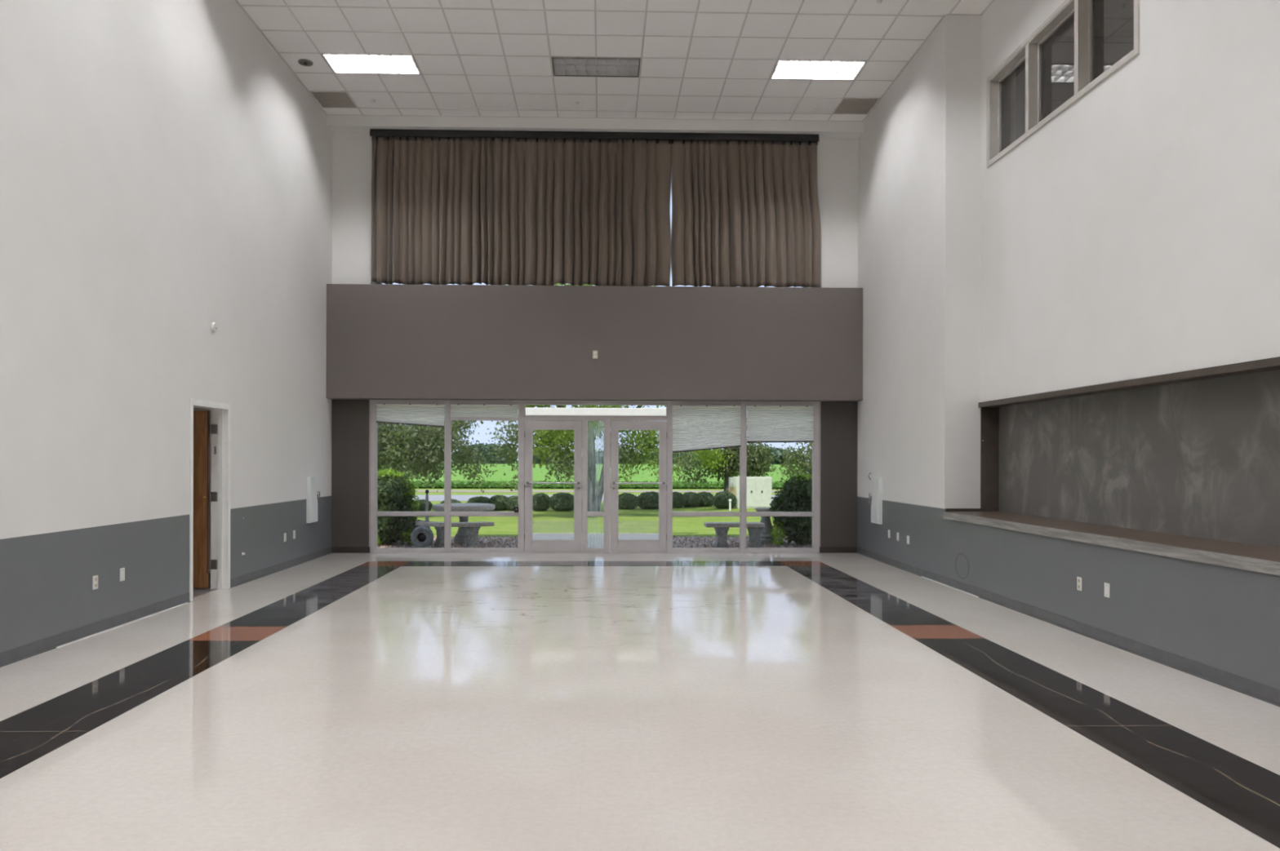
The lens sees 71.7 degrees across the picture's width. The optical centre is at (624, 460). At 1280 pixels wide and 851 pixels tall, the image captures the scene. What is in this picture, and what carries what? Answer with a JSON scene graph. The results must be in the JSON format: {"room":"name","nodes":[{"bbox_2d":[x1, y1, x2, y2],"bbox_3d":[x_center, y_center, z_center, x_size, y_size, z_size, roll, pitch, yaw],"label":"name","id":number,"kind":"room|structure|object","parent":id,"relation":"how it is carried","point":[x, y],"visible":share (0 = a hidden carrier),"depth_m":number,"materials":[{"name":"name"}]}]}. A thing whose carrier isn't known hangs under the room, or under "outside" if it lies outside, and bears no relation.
{"room":"building lobby","nodes":[
{"label":"building lobby","id":0,"kind":"room"},
{"bbox_2d":[0,0,332,653],"bbox_3d":[-4.498,-2.057,4.017,0.180,7.080,20.260,0,0,-1],"label":"wall","id":1,"kind":"structure","parent":0,"point":[166,175],"depth_m":8.39,"materials":[{"name":"white paint"}]},
{"bbox_2d":[92,575,97,590],"bbox_3d":[-4.500,1.041,7.543,0.012,0.115,0.072,0,0,-1],"label":"outlet plate","id":2,"kind":"object","parent":1,"relation":"attached to","point":[95,579],"visible":1,"depth_m":7.53,"materials":[{"name":"white plastic"}]},
{"bbox_2d":[56,602,187,648],"bbox_3d":[-4.500,1.479,8.088,0.012,0.008,2.200,0,0,-1],"label":"trim","id":3,"kind":"structure","parent":1,"relation":"attached to","point":[186,602],"depth_m":7.87,"materials":[{"name":"white plastic"}]},
{"bbox_2d":[120,568,124,581],"bbox_3d":[-4.511,1.028,7.968,0.010,0.115,0.072,0,0,-1],"label":"wall plate","id":4,"kind":"object","parent":1,"relation":"attached to","point":[122,570],"visible":1,"depth_m":7.96,"materials":[{"name":"white plastic"}]},
{"bbox_2d":[0,546,332,667],"bbox_3d":[-4.410,1.433,4.019,0.014,0.100,20.260,0,0,-1],"label":"baseboard","id":5,"kind":"structure","parent":1,"relation":"attached to","point":[11,656],"depth_m":7.89,"materials":[{"name":"grey rubber"}]},
{"bbox_2d":[189,398,231,601],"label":"door","id":6,"kind":"structure","parent":1,"relation":"in","point":[200,428],"depth_m":10.18,"materials":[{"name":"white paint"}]},
{"bbox_2d":[210,322,217,332],"bbox_3d":[-4.540,-1.476,9.828,0.036,0.110,0.110,0,0,-1],"label":"detector","id":7,"kind":"object","parent":1,"relation":"attached to","point":[214,326],"visible":1,"depth_m":9.80,"materials":[{"name":"white plastic"}]},
{"bbox_2d":[284,533,286,542],"bbox_3d":[-4.615,1.050,12.067,0.010,0.115,0.072,0,0,-1],"label":"wall plate","id":8,"kind":"object","parent":1,"relation":"attached to","point":[285,534],"visible":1,"depth_m":12.06,"materials":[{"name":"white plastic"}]},
{"bbox_2d":[293,530,295,538],"bbox_3d":[-4.625,1.042,12.427,0.010,0.115,0.072,0,0,-1],"label":"wall plate","id":9,"kind":"object","parent":1,"relation":"attached to","point":[294,531],"visible":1,"depth_m":12.42,"materials":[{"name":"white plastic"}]},
{"bbox_2d":[306,475,319,523],"bbox_3d":[-4.595,0.580,13.118,0.102,0.685,0.340,0,0,-1],"label":"electrical panel","id":10,"kind":"object","parent":1,"relation":"attached to","point":[312,482],"visible":1,"depth_m":13.01,"materials":[{"name":"metal"}]},
{"bbox_2d":[193,407,210,573],"bbox_3d":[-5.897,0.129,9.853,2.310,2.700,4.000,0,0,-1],"label":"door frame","id":11,"kind":"structure","parent":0,"point":[194,408],"depth_m":11.67,"materials":[{"name":"white metal"}]},
{"bbox_2d":[413,495,775,501],"bbox_3d":[9.034,1.675,37.992,100.181,0.120,5.998,0,0,-3],"label":"road","id":12,"kind":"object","parent":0,"point":[431,498],"depth_m":37.59,"materials":[{"name":"grey asphalt"}]},
{"bbox_2d":[326,284,862,401],"bbox_3d":[-0.437,-1.853,14.108,8.454,1.790,0.290,0,0,-1],"label":"wall","id":13,"kind":"structure","parent":0,"point":[384,342],"depth_m":13.96,"materials":[{"name":"grey paint"}]},
{"bbox_2d":[592,351,597,359],"bbox_3d":[-0.456,-1.662,13.954,0.080,0.128,0.018,0,0,-1],"label":"wall switch","id":14,"kind":"object","parent":13,"relation":"attached to","point":[594,353],"visible":1,"depth_m":13.95,"materials":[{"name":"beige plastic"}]},
{"bbox_2d":[331,132,857,546],"bbox_3d":[-0.210,-2.047,14.359,9.700,7.080,0.200,0,0,-1],"label":"wall","id":15,"kind":"structure","parent":0,"point":[352,153],"depth_m":14.16,"materials":[{"name":"white paint"}]},
{"bbox_2d":[331,546,857,553],"bbox_3d":[-0.449,1.442,14.249,8.454,0.100,0.008,0,0,-1],"label":"baseboard","id":16,"kind":"structure","parent":15,"relation":"attached to","point":[334,549],"depth_m":14.15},
{"bbox_2d":[369,400,819,553],"bbox_3d":[-0.449,0.262,14.317,7.230,2.460,0.122,0,0,-1],"label":"window","id":17,"kind":"structure","parent":15,"relation":"in","point":[447,513],"depth_m":14.27,"materials":[{"name":"metal"}]},
{"bbox_2d":[376,404,444,427],"bbox_3d":[-3.420,-0.715,14.169,1.078,0.377,0.038,0,0,-1],"label":"pleated shade","id":18,"kind":"object","parent":17,"relation":"attached to","point":[420,415],"visible":1,"depth_m":14.17,"materials":[{"name":"fabric"}]},
{"bbox_2d":[450,404,518,421],"bbox_3d":[-2.242,-0.766,14.199,1.075,0.269,0.038,0,0,-1],"label":"pleated shade","id":19,"kind":"object","parent":17,"relation":"attached to","point":[483,412],"visible":1,"depth_m":14.20,"materials":[{"name":"fabric"}]},
{"bbox_2d":[514,506,518,512],"bbox_3d":[-1.730,0.792,14.216,0.066,0.095,0.060,0,0,-1],"label":"box","id":20,"kind":"object","parent":17,"relation":"attached to","point":[516,508],"visible":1,"depth_m":14.20,"materials":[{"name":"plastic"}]},
{"bbox_2d":[524,420,582,553],"bbox_3d":[-1.142,0.426,14.274,0.937,2.129,0.173,0,0,-1],"label":"door","id":21,"kind":"structure","parent":17,"relation":"attached to","point":[531,546],"depth_m":14.26,"materials":[{"name":"metal"}]},
{"bbox_2d":[609,421,667,553],"bbox_3d":[0.237,0.429,14.309,0.924,2.129,0.173,0,0,-1],"label":"door","id":22,"kind":"structure","parent":17,"relation":"attached to","point":[660,546],"depth_m":14.30,"materials":[{"name":"metal"}]},
{"bbox_2d":[672,404,741,453],"bbox_3d":[1.331,-0.501,14.289,1.101,0.772,0.038,0,0,-1],"label":"pleated shade","id":23,"kind":"object","parent":17,"relation":"attached to","point":[695,428],"visible":1,"depth_m":14.29,"materials":[{"name":"fabric"}]},
{"bbox_2d":[746,405,813,443],"bbox_3d":[2.523,-0.583,14.320,1.080,0.604,0.038,0,0,-1],"label":"pleated shade","id":24,"kind":"object","parent":17,"relation":"attached to","point":[780,424],"visible":1,"depth_m":14.32,"materials":[{"name":"fabric"}]},
{"bbox_2d":[368,400,820,546],"bbox_3d":[-0.448,0.267,14.262,7.254,2.450,0.022,0,0,-1],"label":"trim","id":25,"kind":"structure","parent":15,"relation":"attached to","point":[369,400],"depth_m":14.17,"materials":[{"name":"grey metal"}]},
{"bbox_2d":[377,537,812,547],"bbox_3d":[-0.425,1.762,16.575,28.000,0.300,4.240,0,0,-1],"label":"bed","id":26,"kind":"object","parent":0,"point":[485,540],"depth_m":17.19,"materials":[{"name":"grey gravel"}]},
{"bbox_2d":[377,468,420,545],"bbox_3d":[-4.590,0.881,16.824,1.292,1.486,1.354,0,0,-28],"label":"shrub","id":27,"kind":"object","parent":26,"relation":"on","point":[394,494],"visible":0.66,"depth_m":16.48,"materials":[{"name":"green plant"}]},
{"bbox_2d":[408,520,424,545],"bbox_3d":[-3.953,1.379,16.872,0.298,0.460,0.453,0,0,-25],"label":"garden bench","id":28,"kind":"object","parent":26,"relation":"on","point":[416,520],"visible":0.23,"depth_m":16.74,"materials":[{"name":"stone"}]},
{"bbox_2d":[410,525,433,547],"bbox_3d":[-3.697,1.409,16.229,0.407,0.410,0.165,0,0,-1],"label":"ring","id":29,"kind":"object","parent":26,"relation":"on","point":[422,536],"visible":0.93,"depth_m":16.15,"materials":[{"name":"concrete"}]},
{"bbox_2d":[424,489,432,545],"bbox_3d":[-3.673,1.075,16.512,0.220,1.060,0.220,0,0,-1],"label":"post","id":30,"kind":"object","parent":26,"relation":"on","point":[427,520],"visible":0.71,"depth_m":16.49,"materials":[{"name":"metal"}]},
{"bbox_2d":[415,521,493,547],"bbox_3d":[-3.155,1.381,16.437,1.487,0.460,0.498,0,0,4],"label":"garden bench","id":31,"kind":"object","parent":26,"relation":"on","point":[473,528],"visible":0.88,"depth_m":16.32,"materials":[{"name":"concrete"}]},
{"bbox_2d":[431,502,495,544],"bbox_3d":[-3.099,1.230,17.127,1.200,0.752,1.200,0,0,-1],"label":"stone table","id":32,"kind":"object","parent":26,"relation":"on","point":[462,535],"visible":0.75,"depth_m":16.94,"materials":[{"name":"stone"}]},
{"bbox_2d":[377,535,812,547],"bbox_3d":[-0.524,1.603,16.745,10.243,0.088,3.737,0,0,-1],"label":"chips","id":33,"kind":"object","parent":26,"relation":"on","point":[704,545],"visible":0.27,"depth_m":16.99,"materials":[{"name":"grey gravel"}]},
{"bbox_2d":[703,522,764,547],"bbox_3d":[2.052,1.396,16.558,1.090,0.455,0.360,0,0,-1],"label":"garden bench","id":34,"kind":"object","parent":26,"relation":"on","point":[754,529],"visible":0.97,"depth_m":16.41,"materials":[{"name":"concrete"}]},
{"bbox_2d":[755,507,776,545],"bbox_3d":[2.742,1.278,17.175,0.420,0.695,0.420,0,0,-1],"label":"birdbath","id":35,"kind":"object","parent":26,"relation":"on","point":[766,538],"visible":0.55,"depth_m":17.03,"materials":[{"name":"grey concrete"}]},
{"bbox_2d":[755,507,772,511],"bbox_3d":[2.742,0.985,17.175,0.420,0.110,0.420,0,0,-1],"label":"basin","id":36,"kind":"object","parent":35,"relation":"in","point":[758,509],"depth_m":17.01,"materials":[{"name":"stone"}]},
{"bbox_2d":[768,470,812,545],"bbox_3d":[3.534,0.920,17.004,1.595,1.476,1.338,0,0,-1],"label":"shrub","id":37,"kind":"object","parent":26,"relation":"on","point":[796,495],"visible":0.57,"depth_m":16.68,"materials":[{"name":"green plant"}]},
{"bbox_2d":[326,115,863,138],"bbox_3d":[-0.429,-5.355,14.108,8.454,0.265,0.290,0,0,-1],"label":"wall","id":38,"kind":"structure","parent":0,"point":[335,123],"depth_m":13.98,"materials":[{"name":"white paint"}]},
{"bbox_2d":[369,128,818,141],"bbox_3d":[-0.451,-5.165,14.158,7.132,0.115,0.180,0,0,-1],"label":"track","id":39,"kind":"object","parent":38,"relation":"attached to","point":[373,132],"visible":1,"depth_m":14.07,"materials":[{"name":"black metal"}]},
{"bbox_2d":[371,136,671,286],"bbox_3d":[-1.626,-3.944,14.052,4.764,2.403,0.196,0,0,-1],"label":"curtain","id":40,"kind":"object","parent":39,"relation":"hanging from","point":[460,211],"visible":1,"depth_m":14.06,"materials":[{"name":"fabric"}]},
{"bbox_2d":[671,139,821,287],"bbox_3d":[1.964,-3.934,14.151,2.421,2.406,0.188,0,0,-1],"label":"curtain","id":41,"kind":"object","parent":39,"relation":"hanging from","point":[745,213],"visible":0.98,"depth_m":14.16,"materials":[{"name":"fabric"}]},
{"bbox_2d":[532,533,658,551],"bbox_3d":[-0.531,1.697,16.822,2.800,0.230,4.740,0,0,-1],"label":"ground walk","id":42,"kind":"structure","parent":0,"point":[594,540],"depth_m":18.19,"materials":[{"name":"grey concrete"}]},
{"bbox_2d":[525,408,666,415],"bbox_3d":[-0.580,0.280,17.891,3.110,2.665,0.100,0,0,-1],"label":"beam","id":43,"kind":"structure","parent":42,"relation":"on","point":[529,411],"depth_m":17.84,"materials":[{"name":"white paint"}]},
{"bbox_2d":[415,490,777,493],"bbox_3d":[8.831,1.652,45.989,140.000,0.065,2.500,0,0,-1],"label":"road","id":44,"kind":"structure","parent":0,"point":[620,491],"depth_m":45.33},
{"bbox_2d":[412,488,782,493],"bbox_3d":[8.774,1.644,48.238,140.000,0.001,8.000,0,0,-1],"label":"verge","id":45,"kind":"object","parent":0,"point":[416,489],"visible":0.04,"depth_m":48.84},
{"bbox_2d":[411,480,789,488],"bbox_3d":[1.650,1.435,53.204,74.200,0.543,6.646,0,0,-1],"label":"crop edge","id":46,"kind":"object","parent":45,"relation":"on","point":[777,484],"visible":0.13,"depth_m":50.22,"materials":[{"name":"green plant"}]},
{"bbox_2d":[414,492,786,537],"bbox_3d":[4.200,1.623,31.417,70.000,0.030,25.400,0,0,-1],"label":"lawn","id":47,"kind":"structure","parent":0,"point":[637,520],"depth_m":23.26,"materials":[{"name":"green plant"}]},
{"bbox_2d":[413,499,432,511],"bbox_3d":[-6.247,1.409,27.453,0.652,0.419,0.663,0,0,-1],"label":"bush","id":48,"kind":"object","parent":47,"relation":"on","point":[422,506],"visible":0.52,"depth_m":27.24,"materials":[{"name":"green plant"}]},
{"bbox_2d":[377,411,469,492],"bbox_3d":[-7.313,-1.894,26.011,6.624,7.009,4.476,0,0,19],"label":"tree","id":49,"kind":"object","parent":47,"relation":"on","point":[418,451],"visible":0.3,"depth_m":24.21,"materials":[{"name":"green plant"}]},
{"bbox_2d":[440,498,460,503],"bbox_3d":[-5.463,1.413,27.976,0.743,0.415,0.728,0,0,-1],"label":"bush","id":50,"kind":"object","parent":47,"relation":"on","point":[453,501],"visible":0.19,"depth_m":27.82,"materials":[{"name":"green plant"}]},
{"bbox_2d":[437,406,497,493],"bbox_3d":[-5.012,-1.250,27.824,2.573,5.702,5.496,0,0,-17],"label":"tree","id":51,"kind":"object","parent":47,"relation":"on","point":[464,424],"visible":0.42,"depth_m":25.95,"materials":[{"name":"green plant"}]},
{"bbox_2d":[466,496,491,503],"bbox_3d":[-4.564,1.376,28.095,0.880,0.493,0.881,0,0,-1],"label":"bush","id":52,"kind":"object","parent":47,"relation":"on","point":[478,500],"visible":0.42,"depth_m":27.84,"materials":[{"name":"green plant"}]},
{"bbox_2d":[489,494,507,511],"bbox_3d":[-3.974,1.355,28.213,0.761,0.537,0.768,0,0,-1],"label":"bush","id":53,"kind":"object","parent":47,"relation":"on","point":[500,502],"visible":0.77,"depth_m":27.95,"materials":[{"name":"green plant"}]},
{"bbox_2d":[505,495,518,511],"bbox_3d":[-3.436,1.363,28.115,0.734,0.524,0.725,0,0,-1],"label":"bush","id":54,"kind":"object","parent":47,"relation":"on","point":[512,501],"visible":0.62,"depth_m":27.86,"materials":[{"name":"green plant"}]},
{"bbox_2d":[532,492,550,511],"bbox_3d":[-2.669,1.326,28.238,0.730,0.602,0.739,0,0,-1],"label":"bush","id":55,"kind":"object","parent":47,"relation":"on","point":[540,500],"visible":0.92,"depth_m":28.00,"materials":[{"name":"green plant"}]},
{"bbox_2d":[548,492,573,511],"bbox_3d":[-1.944,1.322,28.166,0.993,0.613,0.987,0,0,-1],"label":"bush","id":56,"kind":"object","parent":47,"relation":"on","point":[558,502],"visible":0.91,"depth_m":27.84,"materials":[{"name":"green plant"}]},
{"bbox_2d":[478,283,699,511],"bbox_3d":[-0.897,-2.271,26.781,7.711,7.823,6.742,0,0,-16],"label":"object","id":57,"kind":"object","parent":47,"relation":"on","point":[551,438],"visible":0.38,"depth_m":24.43,"materials":[{"name":"green plant"}]},
{"bbox_2d":[618,493,639,509],"bbox_3d":[0.077,1.343,29.010,0.846,0.581,0.850,0,0,-1],"label":"bush","id":58,"kind":"object","parent":47,"relation":"on","point":[626,501],"visible":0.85,"depth_m":28.73,"materials":[{"name":"green plant"}]},
{"bbox_2d":[637,491,658,509],"bbox_3d":[0.867,1.328,29.333,1.002,0.614,1.003,0,0,-1],"label":"bush","id":59,"kind":"object","parent":47,"relation":"on","point":[647,500],"visible":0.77,"depth_m":29.00,"materials":[{"name":"green plant"}]},
{"bbox_2d":[672,491,685,508],"bbox_3d":[1.728,1.351,30.248,0.767,0.574,0.778,0,0,-1],"label":"bush","id":60,"kind":"object","parent":47,"relation":"on","point":[678,500],"visible":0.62,"depth_m":30.00,"materials":[{"name":"green plant"}]},
{"bbox_2d":[683,491,702,507],"bbox_3d":[2.300,1.356,30.664,0.797,0.565,0.809,0,0,-1],"label":"bush","id":61,"kind":"object","parent":47,"relation":"on","point":[693,500],"visible":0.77,"depth_m":30.40,"materials":[{"name":"green plant"}]},
{"bbox_2d":[697,491,713,506],"bbox_3d":[2.788,1.359,30.875,0.779,0.562,0.756,0,0,-1],"label":"bush","id":62,"kind":"object","parent":47,"relation":"on","point":[707,498],"visible":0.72,"depth_m":30.61,"materials":[{"name":"green plant"}]},
{"bbox_2d":[711,491,737,509],"bbox_3d":[3.368,1.333,29.695,0.844,0.618,0.848,0,0,-1],"label":"bush","id":63,"kind":"object","parent":47,"relation":"on","point":[720,500],"visible":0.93,"depth_m":29.45,"materials":[{"name":"green plant"}]},
{"bbox_2d":[672,442,777,492],"bbox_3d":[3.503,-1.189,31.845,3.797,5.628,3.299,0,0,-24],"label":"tree","id":64,"kind":"object","parent":47,"relation":"on","point":[728,458],"visible":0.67,"depth_m":31.31,"materials":[{"name":"green plant"}]},
{"bbox_2d":[728,498,731,511],"bbox_3d":[3.397,1.432,28.395,0.100,0.380,0.100,0,0,-1],"label":"marker post","id":65,"kind":"object","parent":47,"relation":"on","point":[730,500],"visible":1,"depth_m":28.37,"materials":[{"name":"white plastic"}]},
{"bbox_2d":[728,476,772,508],"bbox_3d":[4.258,1.094,29.953,1.400,1.060,0.530,0,0,-1],"label":"utility box","id":66,"kind":"object","parent":47,"relation":"on","point":[759,489],"visible":0.84,"depth_m":29.71,"materials":[{"name":"beige metal"}]},
{"bbox_2d":[773,442,812,483],"bbox_3d":[6.946,-1.655,28.297,5.305,6.580,4.249,0,0,-10],"label":"tree","id":67,"kind":"object","parent":47,"relation":"on","point":[799,464],"visible":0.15,"depth_m":26.81,"materials":[{"name":"green plant"}]},
{"bbox_2d":[0,552,1279,850],"bbox_3d":[-1.008,1.540,4.106,11.800,0.102,20.660,0,0,-1],"label":"floor","id":68,"kind":"structure","parent":0,"point":[589,701],"depth_m":5.05,"materials":[{"name":"beige tile"}]},
{"bbox_2d":[235,0,1133,121],"bbox_3d":[1.410,-5.618,4.087,12.800,0.471,20.900,0,0,-1],"label":"ceiling","id":69,"kind":"structure","parent":0,"point":[701,60],"depth_m":11.60,"materials":[{"name":"tile"}]},
{"bbox_2d":[297,58,313,66],"bbox_3d":[-4.321,-5.386,12.021,0.196,0.026,0.196,0,0,-1],"label":"ceiling speaker","id":70,"kind":"object","parent":69,"relation":"attached to","point":[303,62],"visible":1,"depth_m":11.99,"materials":[{"name":"metal"}]},
{"bbox_2d":[299,61,311,66],"bbox_3d":[-4.321,-5.383,12.021,0.160,0.003,0.160,0,0,-1],"label":"grille","id":71,"kind":"object","parent":70,"relation":"attached to","point":[302,63],"depth_m":12.01,"materials":[{"name":"grey metal"}]},
{"bbox_2d":[309,91,357,108],"bbox_3d":[-4.342,-5.405,13.269,0.543,0.024,0.612,0,0,-1],"label":"ceiling vent","id":72,"kind":"object","parent":69,"relation":"in","point":[335,100],"visible":1,"depth_m":13.29,"materials":[{"name":"grey metal"}]},
{"bbox_2d":[321,53,420,74],"bbox_3d":[-3.430,-5.473,12.071,1.191,0.164,0.582,0,0,-1],"label":"ceiling light","id":73,"kind":"object","parent":69,"relation":"attached to","point":[339,63],"visible":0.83,"depth_m":12.15,"materials":[{"name":"white plastic"}]},
{"bbox_2d":[551,57,640,77],"bbox_3d":[-0.383,-5.465,12.149,1.191,0.164,0.582,0,0,-1],"label":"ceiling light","id":74,"kind":"object","parent":69,"relation":"attached to","point":[562,66],"visible":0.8,"depth_m":12.23,"materials":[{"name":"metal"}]},
{"bbox_2d":[770,60,866,79],"bbox_3d":[2.664,-5.458,12.226,1.191,0.164,0.582,0,0,-1],"label":"ceiling light","id":75,"kind":"object","parent":69,"relation":"attached to","point":[784,69],"visible":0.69,"depth_m":12.31,"materials":[{"name":"white plastic"}]},
{"bbox_2d":[832,97,879,115],"bbox_3d":[3.518,-5.386,13.468,0.551,0.024,0.612,0,0,-1],"label":"ceiling vent","id":76,"kind":"object","parent":69,"relation":"in","point":[862,106],"visible":1,"depth_m":13.50,"materials":[{"name":"grey metal"}]},
{"bbox_2d":[876,0,883,4],"bbox_3d":[2.995,-5.362,10.376,0.072,0.034,0.072,0,0,-1],"label":"sprinkler","id":77,"kind":"object","parent":69,"relation":"attached to","point":[877,1],"visible":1,"depth_m":10.37,"materials":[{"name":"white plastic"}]},
{"bbox_2d":[857,15,1279,689],"bbox_3d":[4.471,-2.036,4.245,0.856,7.080,20.260,0,0,-1],"label":"wall","id":78,"kind":"structure","parent":0,"point":[919,148],"depth_m":10.71,"materials":[{"name":"white paint"}]},
{"bbox_2d":[868,478,882,524],"bbox_3d":[3.756,0.607,13.260,0.102,0.680,0.360,0,0,-1],"label":"electrical panel","id":79,"kind":"object","parent":78,"relation":"attached to","point":[876,497],"visible":1,"depth_m":13.16,"materials":[{"name":"metal"}]},
{"bbox_2d":[906,535,909,544],"bbox_3d":[3.833,1.077,11.966,0.011,0.110,0.080,0,0,-1],"label":"wall plate","id":80,"kind":"object","parent":78,"relation":"attached to","point":[908,537],"visible":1,"depth_m":11.95,"materials":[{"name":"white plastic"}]},
{"bbox_2d":[921,576,978,597],"bbox_3d":[3.853,1.499,10.551,0.014,0.008,1.700,0,0,-1],"label":"trim","id":81,"kind":"structure","parent":78,"relation":"attached to","point":[922,576],"depth_m":10.43,"materials":[{"name":"white plastic"}]},
{"bbox_2d":[955,553,968,579],"bbox_3d":[3.883,1.218,10.182,0.001,0.300,0.400,0,0,-1],"label":"ring","id":82,"kind":"object","parent":78,"relation":"attached to","point":[959,554],"visible":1,"depth_m":10.18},
{"bbox_2d":[945,508,981,511],"bbox_3d":[4.095,0.601,10.701,0.425,0.035,0.012,0,0,-1],"label":"trim","id":83,"kind":"structure","parent":78,"relation":"attached to","point":[946,509],"depth_m":10.70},
{"bbox_2d":[856,546,1279,706],"bbox_3d":[4.027,1.453,4.234,0.014,0.100,20.260,0,0,-1],"label":"baseboard","id":84,"kind":"structure","parent":78,"relation":"attached to","point":[1251,688],"depth_m":7.12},
{"bbox_2d":[1076,577,1082,591],"bbox_3d":[3.942,1.071,7.675,0.012,0.115,0.072,0,0,-1],"label":"outlet plate","id":85,"kind":"object","parent":78,"relation":"attached to","point":[1079,580],"visible":1,"depth_m":7.66,"materials":[{"name":"white plastic"}]},
{"bbox_2d":[1104,582,1110,598],"bbox_3d":[3.954,1.065,7.256,0.010,0.115,0.072,0,0,-1],"label":"wall plate","id":86,"kind":"object","parent":78,"relation":"attached to","point":[1107,586],"visible":1,"depth_m":7.25,"materials":[{"name":"white plastic"}]},
{"bbox_2d":[942,511,1279,576],"bbox_3d":[4.401,0.662,2.413,0.676,0.087,16.600,0,0,-1],"label":"countertop","id":87,"kind":"structure","parent":78,"relation":"attached to","point":[1246,557],"depth_m":7.03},
{"bbox_2d":[977,356,1279,408],"bbox_3d":[4.586,-0.666,2.417,0.190,0.060,16.600,0,0,-1],"label":"trim","id":88,"kind":"structure","parent":78,"relation":"attached to","point":[1273,363],"depth_m":7.38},
{"bbox_2d":[980,369,1279,547],"bbox_3d":[4.679,0.000,2.425,0.321,1.440,16.610,0,0,-1],"label":"wall niche","id":89,"kind":"object","parent":78,"relation":"in","point":[1201,459],"visible":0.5,"depth_m":7.75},
{"bbox_2d":[1015,35,1133,140],"bbox_3d":[5.946,-3.582,9.054,2.870,3.980,5.600,0,0,-1],"label":"wall","id":90,"kind":"structure","parent":0,"point":[1058,51],"depth_m":11.65,"materials":[{"name":"grey paint"}]},
{"bbox_2d":[980,0,1279,402],"bbox_3d":[4.602,-3.118,2.417,0.150,4.915,16.600,0,0,-1],"label":"wall","id":91,"kind":"structure","parent":0,"point":[1135,233],"depth_m":7.46,"materials":[{"name":"white paint"}]},
{"bbox_2d":[986,0,1139,168],"bbox_3d":[4.426,-4.006,9.045,0.168,1.070,2.970,0,0,-1],"label":"window","id":92,"kind":"structure","parent":91,"relation":"in","point":[1030,51],"depth_m":9.44,"materials":[{"name":"white wood"}]},
{"label":"outside","id":93,"kind":"structure","parent":0,"visible":0},
{"bbox_3d":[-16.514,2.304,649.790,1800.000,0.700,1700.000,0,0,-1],"label":"ground","id":94,"kind":"structure","parent":93,"visible":0},
{"bbox_2d":[457,442,518,463],"bbox_3d":[-53.738,-2.219,343.804,25.808,9.360,13.687,0,0,-1],"label":"woods","id":95,"kind":"object","parent":94,"relation":"on","point":[487,450],"visible":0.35,"depth_m":339.79,"materials":[{"name":"green plant"}]},
{"bbox_2d":[532,448,572,464],"bbox_3d":[-28.974,-1.289,349.434,23.318,7.554,13.583,0,0,-1],"label":"woods","id":96,"kind":"object","parent":94,"relation":"on","point":[537,461],"visible":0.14,"depth_m":344.72,"materials":[{"name":"green plant"}]},
{"bbox_2d":[595,449,644,464],"bbox_3d":[-3.936,-0.962,349.744,25.689,7.050,13.527,0,0,-1],"label":"woods","id":97,"kind":"object","parent":94,"relation":"on","point":[601,457],"visible":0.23,"depth_m":345.56,"materials":[{"name":"green plant"}]},
{"bbox_2d":[643,450,700,464],"bbox_3d":[21.310,-1.504,345.532,27.601,8.098,13.596,0,0,-1],"label":"woods","id":98,"kind":"object","parent":94,"relation":"on","point":[681,454],"visible":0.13,"depth_m":341.45,"materials":[{"name":"green plant"}]},
{"bbox_2d":[751,445,797,464],"bbox_3d":[53.103,-1.780,351.593,32.995,8.802,13.388,0,0,-1],"label":"woods","id":99,"kind":"object","parent":94,"relation":"on","point":[780,451],"visible":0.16,"depth_m":348.02,"materials":[{"name":"green plant"}]},
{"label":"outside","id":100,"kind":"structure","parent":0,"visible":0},
{"bbox_2d":[379,463,808,487],"bbox_3d":[-5.972,1.499,234.924,600.000,0.060,370.000,0,0,-1],"label":"field","id":101,"kind":"structure","parent":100,"point":[498,476],"depth_m":91.20,"materials":[{"name":"plant"}]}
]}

